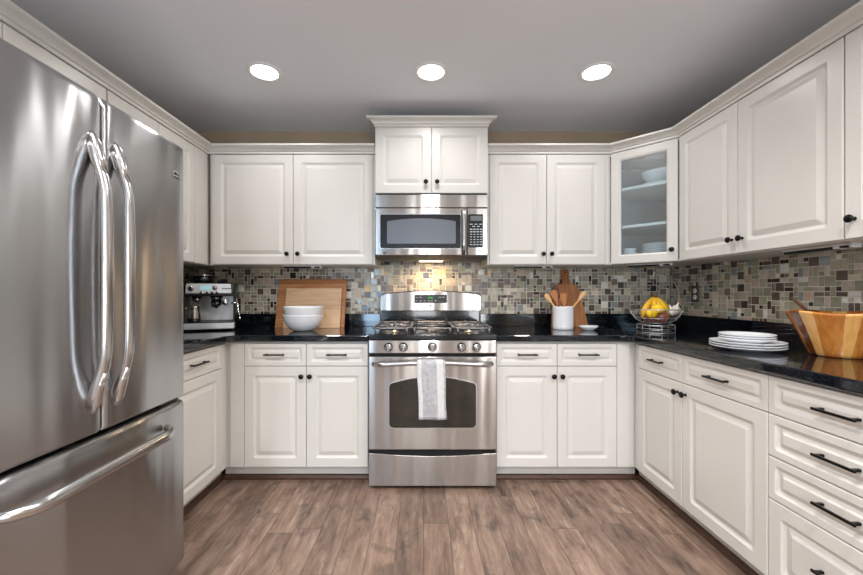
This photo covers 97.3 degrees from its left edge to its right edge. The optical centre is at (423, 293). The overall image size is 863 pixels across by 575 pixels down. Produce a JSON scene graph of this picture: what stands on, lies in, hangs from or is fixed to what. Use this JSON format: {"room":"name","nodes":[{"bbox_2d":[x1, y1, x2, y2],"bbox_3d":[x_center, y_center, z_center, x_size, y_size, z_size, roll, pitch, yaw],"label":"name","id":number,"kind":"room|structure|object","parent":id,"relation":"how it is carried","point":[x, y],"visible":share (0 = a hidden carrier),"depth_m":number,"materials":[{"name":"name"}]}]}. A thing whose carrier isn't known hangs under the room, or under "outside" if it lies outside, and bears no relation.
{"room":"kitchen","nodes":[
{"label":"kitchen","id":0,"kind":"room"},
{"bbox_2d":[183,267,188,282],"bbox_3d":[-1.878,-0.072,-0.220,0.105,2.580,6.361,0,0,0],"label":"wall","id":1,"kind":"structure","parent":0,"point":[185,270],"depth_m":2.92,"materials":[{"name":"tile"}]},
{"bbox_2d":[0,21,105,100],"bbox_3d":[-1.659,-0.794,1.350,0.328,0.351,0.890,0,0,0],"label":"upper cabinet","id":2,"kind":"object","parent":1,"relation":"attached to","point":[8,34],"visible":0.19,"depth_m":1.51,"materials":[{"name":"white wood"}]},
{"bbox_2d":[106,90,227,267],"bbox_3d":[-1.659,-0.584,2.377,0.328,0.772,1.153,0,0,0],"label":"upper cabinet","id":3,"kind":"object","parent":1,"relation":"attached to","point":[196,163],"visible":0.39,"depth_m":2.46,"materials":[{"name":"white wood"}]},
{"bbox_2d":[0,0,374,154],"bbox_3d":[-0.924,-0.995,1.780,1.180,0.052,1.750,0,0,0],"label":"crown molding","id":4,"kind":"structure","parent":3,"relation":"attached to","point":[12,15],"depth_m":1.95,"materials":[{"name":"white wood"}]},
{"bbox_2d":[189,132,669,323],"bbox_3d":[0.045,-0.072,3.009,3.950,2.580,0.105,0,0,0],"label":"wall","id":5,"kind":"structure","parent":0,"point":[501,290],"depth_m":2.96,"materials":[{"name":"tile"}]},
{"bbox_2d":[210,155,379,267],"bbox_3d":[-0.914,-0.584,2.779,1.156,0.772,0.348,0,0,0],"label":"upper cabinet","id":6,"kind":"object","parent":5,"relation":"attached to","point":[267,211],"visible":0.97,"depth_m":2.64,"materials":[{"name":"white wood"}]},
{"bbox_2d":[284,266,322,267],"bbox_3d":[-0.863,-0.190,2.720,0.270,0.016,0.044,0,0,0],"label":"light","id":7,"kind":"object","parent":6,"relation":"attached to","point":[284,266],"visible":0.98,"depth_m":2.70,"materials":[{"name":"white"}]},
{"bbox_2d":[189,262,668,323],"bbox_3d":[0.045,-0.015,2.958,3.742,0.505,0.004,0,0,0],"label":"tile backsplash","id":8,"kind":"structure","parent":5,"relation":"attached to","point":[501,290],"depth_m":2.96,"materials":[{"name":"tile"}]},
{"bbox_2d":[366,115,496,194],"bbox_3d":[0.054,-0.928,2.740,0.870,0.507,0.436,0,0,0],"label":"upper cabinet","id":9,"kind":"object","parent":5,"relation":"attached to","point":[415,154],"visible":1,"depth_m":2.57,"materials":[{"name":"white wood"}]},
{"bbox_2d":[375,194,487,261],"bbox_3d":[0.054,-0.454,2.728,0.762,0.440,0.445,0,0,0],"label":"microwave","id":10,"kind":"object","parent":9,"relation":"attached to","point":[408,227],"visible":1,"depth_m":2.55,"materials":[{"name":"grey metal"}]},
{"bbox_2d":[481,155,608,267],"bbox_3d":[0.866,-0.584,2.779,0.843,0.772,0.348,0,0,0],"label":"upper cabinet","id":11,"kind":"object","parent":5,"relation":"attached to","point":[544,210],"visible":0.98,"depth_m":2.64,"materials":[{"name":"white wood"}]},
{"bbox_2d":[513,266,552,267],"bbox_3d":[0.784,-0.190,2.720,0.270,0.016,0.044,0,0,0],"label":"light","id":12,"kind":"object","parent":11,"relation":"attached to","point":[513,266],"visible":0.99,"depth_m":2.70,"materials":[{"name":"white metal"}]},
{"bbox_2d":[488,0,862,154],"bbox_3d":[1.020,-0.995,1.302,1.156,0.052,2.705,0,0,0],"label":"crown molding","id":13,"kind":"structure","parent":11,"relation":"attached to","point":[851,19],"depth_m":1.95,"materials":[{"name":"white wood"}]},
{"bbox_2d":[592,138,727,267],"bbox_3d":[1.601,-0.586,2.650,0.622,0.769,0.606,0,0,0],"label":"upper cabinet","id":14,"kind":"object","parent":5,"relation":"attached to","point":[639,214],"visible":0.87,"depth_m":2.61,"materials":[{"name":"white wood"}]},
{"bbox_2d":[610,180,666,201],"bbox_3d":[1.601,-0.714,2.655,0.594,0.018,0.569,0,0,0],"label":"shelf","id":15,"kind":"object","parent":14,"relation":"attached to","point":[657,191],"depth_m":2.68,"materials":[{"name":"white"}]},
{"bbox_2d":[610,221,666,235],"bbox_3d":[1.601,-0.456,2.655,0.594,0.018,0.569,0,0,0],"label":"shelf","id":16,"kind":"object","parent":14,"relation":"attached to","point":[653,228],"depth_m":2.65,"materials":[{"name":"white"}]},
{"bbox_2d":[627,263,672,266],"bbox_3d":[1.535,-0.193,2.585,0.270,0.016,0.044,0,0,44],"label":"light","id":17,"kind":"object","parent":14,"relation":"attached to","point":[656,264],"visible":0.99,"depth_m":2.57,"materials":[{"name":"white metal"}]},
{"bbox_2d":[643,179,666,184],"bbox_3d":[1.623,-0.736,2.591,0.262,0.024,0.225,0,0,44],"label":"serving platter","id":18,"kind":"object","parent":14,"relation":"on","point":[663,179],"visible":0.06,"depth_m":2.52,"materials":[{"name":"white ceramic"}]},
{"bbox_2d":[641,167,666,182],"bbox_3d":[1.627,-0.789,2.587,0.260,0.083,0.211,0,0,44],"label":"serving bowl","id":19,"kind":"object","parent":18,"relation":"on","point":[656,174],"visible":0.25,"depth_m":2.54,"materials":[{"name":"white ceramic"}]},
{"bbox_2d":[10,0,860,131],"bbox_3d":[0.045,-1.312,-0.220,3.750,0.100,6.361,0,0,0],"label":"ceiling","id":20,"kind":"structure","parent":0,"point":[341,62],"depth_m":1.97,"materials":[{"name":"paint"}]},
{"bbox_2d":[246,61,282,81],"bbox_3d":[-0.905,-1.258,2.164,0.196,0.008,0.196,0,0,0],"label":"recessed light","id":21,"kind":"object","parent":20,"relation":"in","point":[262,71],"visible":1,"depth_m":2.15,"materials":[{"name":"white plastic"}]},
{"bbox_2d":[414,61,447,81],"bbox_3d":[0.043,-1.258,2.164,0.196,0.008,0.196,0,0,0],"label":"recessed light","id":22,"kind":"object","parent":20,"relation":"in","point":[431,71],"visible":1,"depth_m":2.15,"materials":[{"name":"white plastic"}]},
{"bbox_2d":[578,61,615,81],"bbox_3d":[0.985,-1.258,2.164,0.196,0.008,0.196,0,0,0],"label":"recessed light","id":23,"kind":"object","parent":20,"relation":"in","point":[597,71],"visible":1,"depth_m":2.15,"materials":[{"name":"white plastic"}]},
{"bbox_2d":[169,468,745,574],"bbox_3d":[0.045,1.193,-0.220,3.750,0.050,6.361,0,0,0],"label":"floor","id":24,"kind":"structure","parent":0,"point":[241,527],"depth_m":1.86,"materials":[{"name":"brown wood"}]},
{"bbox_2d":[0,38,182,574],"bbox_3d":[-1.353,0.284,1.145,0.927,1.768,0.820,0,0,0],"label":"refrigerator","id":25,"kind":"object","parent":24,"relation":"on","point":[91,195],"visible":1,"depth_m":1.09,"materials":[{"name":"grey metal"}]},
{"bbox_2d":[178,343,225,516],"bbox_3d":[-1.500,0.731,1.999,0.652,0.874,0.798,0,0,0],"label":"base cabinet","id":26,"kind":"object","parent":24,"relation":"on","point":[203,398],"visible":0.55,"depth_m":2.09,"materials":[{"name":"white wood"}]},
{"bbox_2d":[224,341,369,479],"bbox_3d":[-1.083,0.731,2.628,1.487,0.874,0.657,0,0,0],"label":"base cabinet","id":27,"kind":"object","parent":24,"relation":"on","point":[295,410],"visible":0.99,"depth_m":2.33,"materials":[{"name":"white wood"}]},
{"bbox_2d":[183,314,380,352],"bbox_3d":[-1.078,0.225,2.269,1.490,0.136,1.368,0,0,0],"label":"countertop","id":28,"kind":"structure","parent":27,"relation":"on","point":[251,327],"depth_m":2.41,"materials":[{"name":"stone"}]},
{"bbox_2d":[183,274,240,330],"bbox_3d":[-1.490,0.056,2.703,0.360,0.395,0.362,0,0,-22],"label":"espresso machine","id":29,"kind":"object","parent":28,"relation":"on","point":[218,302],"visible":0.98,"depth_m":2.65,"materials":[{"name":"silver metal"}]},
{"bbox_2d":[185,306,200,321],"bbox_3d":[-1.575,0.141,2.596,0.086,0.106,0.099,0,0,32],"label":"milk jug","id":30,"kind":"object","parent":29,"relation":"on","point":[193,315],"visible":0.99,"depth_m":2.57,"materials":[{"name":"silver metal"}]},
{"bbox_2d":[183,322,234,329],"bbox_3d":[-1.499,0.223,2.676,0.316,0.042,0.225,0,0,-22],"label":"drip tray","id":31,"kind":"object","parent":29,"relation":"on","point":[186,325],"depth_m":2.58,"materials":[{"name":"silver metal"}]},
{"bbox_2d":[283,314,323,330],"bbox_3d":[-0.822,0.198,2.600,0.269,0.111,0.269,0,0,0],"label":"mixing bowl","id":32,"kind":"object","parent":28,"relation":"on","point":[293,322],"visible":0.88,"depth_m":2.50,"materials":[{"name":"white ceramic"}]},
{"bbox_2d":[283,306,322,314],"bbox_3d":[-0.822,0.144,2.600,0.265,0.111,0.265,0,0,0],"label":"mixing bowl","id":33,"kind":"object","parent":32,"relation":"in","point":[288,310],"visible":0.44,"depth_m":2.50,"materials":[{"name":"white ceramic"}]},
{"bbox_2d":[275,279,346,327],"bbox_3d":[-0.845,0.074,2.869,0.514,0.367,0.112,0,0,0],"label":"cutting board","id":34,"kind":"object","parent":28,"relation":"on","point":[284,284],"visible":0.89,"depth_m":2.89,"materials":[{"name":"brown wood"}]},
{"bbox_2d":[283,288,341,327],"bbox_3d":[-0.823,0.109,2.832,0.416,0.297,0.092,0,0,0],"label":"cutting board","id":35,"kind":"object","parent":28,"relation":"on","point":[330,299],"visible":0.62,"depth_m":2.84,"materials":[{"name":"brown wood"}]},
{"bbox_2d":[368,290,496,485],"bbox_3d":[0.054,0.572,2.560,0.775,1.193,0.740,0,0,0],"label":"stove","id":36,"kind":"object","parent":24,"relation":"on","point":[405,449],"visible":0.99,"depth_m":2.26,"materials":[{"name":"grey metal"}]},
{"bbox_2d":[417,359,446,419],"bbox_3d":[0.049,0.553,2.201,0.171,0.344,0.061,0,0,0],"label":"dish towel","id":37,"kind":"object","parent":36,"relation":"hanging from","point":[431,373],"visible":1,"depth_m":2.18,"materials":[{"name":"white fabric"}]},
{"bbox_2d":[368,326,496,339],"bbox_3d":[0.054,0.260,2.569,0.764,0.033,0.626,0,0,0],"label":"cooktop","id":38,"kind":"object","parent":36,"relation":"in","point":[378,334],"depth_m":2.26,"materials":[{"name":"black metal"}]},
{"bbox_2d":[495,341,636,479],"bbox_3d":[1.181,0.731,2.628,1.470,0.874,0.657,0,0,0],"label":"base cabinet","id":39,"kind":"object","parent":24,"relation":"on","point":[565,410],"visible":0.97,"depth_m":2.33,"materials":[{"name":"white wood"}]},
{"bbox_2d":[480,314,862,394],"bbox_3d":[1.176,0.225,1.452,1.472,0.136,3.004,0,0,0],"label":"countertop","id":40,"kind":"structure","parent":39,"relation":"on","point":[693,333],"depth_m":2.16,"materials":[{"name":"stone"}]},
{"bbox_2d":[552,306,573,329],"bbox_3d":[0.991,0.172,2.700,0.144,0.162,0.144,0,0,0],"label":"utensil crock","id":41,"kind":"object","parent":40,"relation":"on","point":[562,317],"visible":0.96,"depth_m":2.64,"materials":[{"name":"white ceramic"}]},
{"bbox_2d":[544,294,553,306],"bbox_3d":[0.948,0.122,2.698,0.187,0.245,0.013,0,0,-7],"label":"wooden spoon","id":42,"kind":"object","parent":41,"relation":"in","point":[547,297],"visible":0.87,"depth_m":2.69,"materials":[{"name":"beige wood"}]},
{"bbox_2d":[550,290,557,304],"bbox_3d":[0.965,0.107,2.708,0.129,0.272,0.019,0,0,15],"label":"wooden spatula","id":43,"kind":"object","parent":41,"relation":"in","point":[553,293],"visible":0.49,"depth_m":2.71,"materials":[{"name":"brown wood"}]},
{"bbox_2d":[551,287,559,306],"bbox_3d":[0.967,0.097,2.712,0.048,0.293,0.110,0,0,-36],"label":"slotted turner","id":44,"kind":"object","parent":41,"relation":"in","point":[552,288],"visible":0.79,"depth_m":2.74,"materials":[{"name":"brown wood"}]},
{"bbox_2d":[560,293,566,306],"bbox_3d":[0.988,0.120,2.671,0.047,0.245,0.041,0,0,0],"label":"wooden spatula","id":45,"kind":"object","parent":41,"relation":"in","point":[563,296],"visible":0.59,"depth_m":2.68,"materials":[{"name":"brown wood"}]},
{"bbox_2d":[573,291,585,306],"bbox_3d":[1.049,0.113,2.698,0.214,0.263,0.013,0,0,3],"label":"wooden spoon","id":46,"kind":"object","parent":41,"relation":"in","point":[583,294],"visible":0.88,"depth_m":2.69,"materials":[{"name":"beige wood"}]},
{"bbox_2d":[551,269,587,327],"bbox_3d":[1.092,0.034,2.892,0.276,0.445,0.122,0,0,0],"label":"paddle board","id":47,"kind":"object","parent":40,"relation":"on","point":[572,291],"visible":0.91,"depth_m":2.88,"materials":[{"name":"brown wood"}]},
{"bbox_2d":[579,325,597,330],"bbox_3d":[1.145,0.238,2.630,0.134,0.030,0.115,0,0,0],"label":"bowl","id":48,"kind":"object","parent":40,"relation":"on","point":[584,327],"visible":1,"depth_m":2.60,"materials":[{"name":"white ceramic"}]},
{"bbox_2d":[629,272,683,333],"bbox_3d":[1.518,0.055,2.470,0.330,0.396,0.310,0,0,0],"label":"fruit basket","id":49,"kind":"object","parent":40,"relation":"on","point":[634,309],"visible":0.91,"depth_m":2.44,"materials":[{"name":"silver metal"}]},
{"bbox_2d":[644,315,657,321],"bbox_3d":[1.458,0.141,2.440,0.080,0.088,0.080,0,0,0],"label":"onion","id":50,"kind":"object","parent":49,"relation":"in","point":[645,316],"visible":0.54,"depth_m":2.42,"materials":[{"name":"brown food"}]},
{"bbox_2d":[645,310,657,317],"bbox_3d":[1.438,0.126,2.398,0.085,0.060,0.060,0,0,-11],"label":"lemon","id":51,"kind":"object","parent":49,"relation":"in","point":[650,313],"visible":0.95,"depth_m":2.38,"materials":[{"name":"yellow food"}]},
{"bbox_2d":[641,293,669,320],"bbox_3d":[1.514,0.087,2.469,0.216,0.187,0.070,0,0,-9],"label":"banana bunch","id":52,"kind":"object","parent":49,"relation":"in","point":[654,300],"visible":0.55,"depth_m":2.46,"materials":[{"name":"yellow food"}]},
{"bbox_2d":[629,308,683,323],"bbox_3d":[1.508,0.146,2.470,0.310,0.094,0.310,0,0,0],"label":"wire bowl","id":53,"kind":"object","parent":49,"relation":"on","point":[634,309],"depth_m":2.42,"materials":[{"name":"silver metal"}]},
{"bbox_2d":[656,311,668,322],"bbox_3d":[1.520,0.147,2.430,0.077,0.081,0.076,0,0,-8],"label":"onion","id":54,"kind":"object","parent":49,"relation":"in","point":[660,315],"visible":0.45,"depth_m":2.40,"materials":[{"name":"brown food"}]},
{"bbox_2d":[651,304,665,312],"bbox_3d":[1.490,0.096,2.410,0.071,0.059,0.066,0,0,-19],"label":"lemon","id":55,"kind":"object","parent":54,"relation":"on","point":[655,306],"visible":0.83,"depth_m":2.39,"materials":[{"name":"yellow food"}]},
{"bbox_2d":[667,305,677,315],"bbox_3d":[1.575,0.106,2.402,0.056,0.069,0.058,0,0,26],"label":"garlic bulb","id":56,"kind":"object","parent":49,"relation":"in","point":[670,307],"visible":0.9,"depth_m":2.39,"materials":[{"name":"white food"}]},
{"bbox_2d":[672,302,680,311],"bbox_3d":[1.621,0.091,2.440,0.058,0.070,0.057,0,0,-40],"label":"garlic bulb","id":57,"kind":"object","parent":49,"relation":"in","point":[676,306],"visible":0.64,"depth_m":2.42,"materials":[{"name":"white food"}]},
{"bbox_2d":[709,342,788,351],"bbox_3d":[1.457,0.244,1.714,0.274,0.020,0.274,0,0,0],"label":"plate","id":58,"kind":"object","parent":40,"relation":"on","point":[710,343],"visible":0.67,"depth_m":1.64,"materials":[{"name":"white ceramic"}]},
{"bbox_2d":[709,340,787,349],"bbox_3d":[1.457,0.233,1.714,0.274,0.020,0.274,0,0,0],"label":"plate","id":59,"kind":"object","parent":58,"relation":"on","point":[711,341],"visible":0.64,"depth_m":1.63,"materials":[{"name":"white ceramic"}]},
{"bbox_2d":[709,337,788,346],"bbox_3d":[1.457,0.222,1.714,0.274,0.020,0.274,0,0,0],"label":"plate","id":60,"kind":"object","parent":59,"relation":"on","point":[717,339],"visible":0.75,"depth_m":1.66,"materials":[{"name":"white ceramic"}]},
{"bbox_2d":[718,336,776,343],"bbox_3d":[1.457,0.209,1.714,0.204,0.020,0.204,0,0,0],"label":"plate","id":61,"kind":"object","parent":60,"relation":"on","point":[728,339],"visible":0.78,"depth_m":1.65,"materials":[{"name":"white ceramic"}]},
{"bbox_2d":[718,334,776,339],"bbox_3d":[1.457,0.199,1.714,0.204,0.020,0.204,0,0,0],"label":"plate","id":62,"kind":"object","parent":61,"relation":"on","point":[732,337],"visible":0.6,"depth_m":1.65,"materials":[{"name":"white ceramic"}]},
{"bbox_2d":[718,331,776,337],"bbox_3d":[1.457,0.190,1.714,0.204,0.020,0.204,0,0,0],"label":"plate","id":63,"kind":"object","parent":62,"relation":"on","point":[726,333],"visible":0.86,"depth_m":1.73,"materials":[{"name":"white ceramic"}]},
{"bbox_2d":[785,309,862,358],"bbox_3d":[1.690,0.162,1.548,0.325,0.184,0.325,0,0,0],"label":"salad bowl","id":64,"kind":"object","parent":40,"relation":"on","point":[835,334],"visible":1,"depth_m":1.49,"materials":[{"name":"brown wood"}]},
{"bbox_2d":[790,297,808,310],"bbox_3d":[1.677,0.124,1.593,0.206,0.219,0.048,0,0,31],"label":"server","id":65,"kind":"object","parent":64,"relation":"in","point":[797,302],"visible":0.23,"depth_m":1.62,"materials":[{"name":"brown wood"}]},
{"bbox_2d":[635,343,773,574],"bbox_3d":[1.587,0.731,1.912,0.657,0.874,0.972,0,0,0],"label":"base cabinet","id":66,"kind":"object","parent":24,"relation":"on","point":[702,424],"visible":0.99,"depth_m":1.73,"materials":[{"name":"white wood"}]},
{"bbox_2d":[769,374,862,574],"bbox_3d":[1.587,0.731,1.174,0.657,0.874,0.498,0,0,0],"label":"base cabinet","id":67,"kind":"object","parent":24,"relation":"on","point":[816,430],"visible":0.98,"depth_m":1.25,"materials":[{"name":"white wood"}]},
{"bbox_2d":[670,248,862,323],"bbox_3d":[1.968,-0.072,-0.220,0.105,2.580,6.361,0,0,0],"label":"wall","id":68,"kind":"structure","parent":0,"point":[762,289],"depth_m":2.09,"materials":[{"name":"tile"}]},
{"bbox_2d":[691,286,698,301],"bbox_3d":[1.908,0.004,2.671,0.009,0.116,0.072,0,0,0],"label":"wall outlet","id":69,"kind":"object","parent":68,"relation":"attached to","point":[694,289],"visible":1,"depth_m":2.67,"materials":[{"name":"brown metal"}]},
{"bbox_2d":[679,37,862,260],"bbox_3d":[1.729,-0.584,1.888,0.366,0.772,0.922,0,0,0],"label":"upper cabinet","id":70,"kind":"object","parent":68,"relation":"attached to","point":[764,176],"visible":1,"depth_m":1.72,"materials":[{"name":"white wood"}]},
{"bbox_2d":[782,243,861,254],"bbox_3d":[1.700,-0.190,1.635,0.044,0.016,0.290,0,0,0],"label":"light","id":71,"kind":"object","parent":70,"relation":"attached to","point":[850,245],"visible":1,"depth_m":1.60,"materials":[{"name":"white metal"}]},
{"bbox_2d":[843,26,862,240],"bbox_3d":[1.729,-0.584,0.963,0.366,0.772,0.925,0,0,0],"label":"upper cabinet","id":72,"kind":"object","parent":68,"relation":"attached to","point":[853,218],"visible":1,"depth_m":1.39,"materials":[{"name":"white wood"}]},
{"bbox_3d":[1.616,-0.232,2.598,0.225,0.024,0.225,0,0,44],"label":"plate","id":73,"kind":"object","parent":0,"visible":0},
{"bbox_3d":[1.616,-0.245,2.598,0.225,0.024,0.225,0,0,44],"label":"plate","id":74,"kind":"object","parent":73,"relation":"on","visible":0},
{"bbox_3d":[1.616,-0.259,2.598,0.225,0.024,0.225,0,0,44],"label":"plate","id":75,"kind":"object","parent":74,"relation":"on","visible":0},
{"bbox_2d":[642,250,666,252],"bbox_3d":[1.616,-0.272,2.598,0.225,0.024,0.225,0,0,44],"label":"plate","id":76,"kind":"object","parent":75,"relation":"on","point":[658,250],"visible":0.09,"depth_m":2.53,"materials":[{"name":"white ceramic"}]},
{"bbox_2d":[641,248,666,251],"bbox_3d":[1.616,-0.285,2.598,0.225,0.024,0.225,0,0,44],"label":"plate","id":77,"kind":"object","parent":76,"relation":"on","point":[657,249],"visible":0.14,"depth_m":2.53,"materials":[{"name":"white ceramic"}]},
{"bbox_2d":[641,246,666,249],"bbox_3d":[1.616,-0.299,2.598,0.225,0.024,0.225,0,0,44],"label":"plate","id":78,"kind":"object","parent":77,"relation":"on","point":[657,246],"visible":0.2,"depth_m":2.54,"materials":[{"name":"white ceramic"}]},
{"bbox_2d":[641,244,666,247],"bbox_3d":[1.616,-0.312,2.598,0.225,0.024,0.225,0,0,44],"label":"plate","id":79,"kind":"object","parent":78,"relation":"on","point":[656,245],"visible":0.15,"depth_m":2.53,"materials":[{"name":"white ceramic"}]},
{"bbox_2d":[641,242,666,245],"bbox_3d":[1.616,-0.326,2.598,0.225,0.024,0.225,0,0,44],"label":"plate","id":80,"kind":"object","parent":79,"relation":"on","point":[656,242],"visible":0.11,"depth_m":2.54,"materials":[{"name":"white ceramic"}]},
{"bbox_3d":[1.449,-0.241,2.677,0.096,0.043,0.096,0,0,44],"label":"bowl","id":81,"kind":"object","parent":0,"visible":0},
{"bbox_2d":[622,252,636,254],"bbox_3d":[1.449,-0.267,2.677,0.096,0.043,0.096,0,0,44],"label":"bowl","id":82,"kind":"object","parent":81,"relation":"on","point":[623,253],"visible":0.24,"depth_m":2.64,"materials":[{"name":"white ceramic"}]},
{"bbox_2d":[622,248,636,252],"bbox_3d":[1.449,-0.293,2.677,0.096,0.043,0.096,0,0,44],"label":"bowl","id":83,"kind":"object","parent":82,"relation":"on","point":[625,249],"visible":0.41,"depth_m":2.64,"materials":[{"name":"white ceramic"}]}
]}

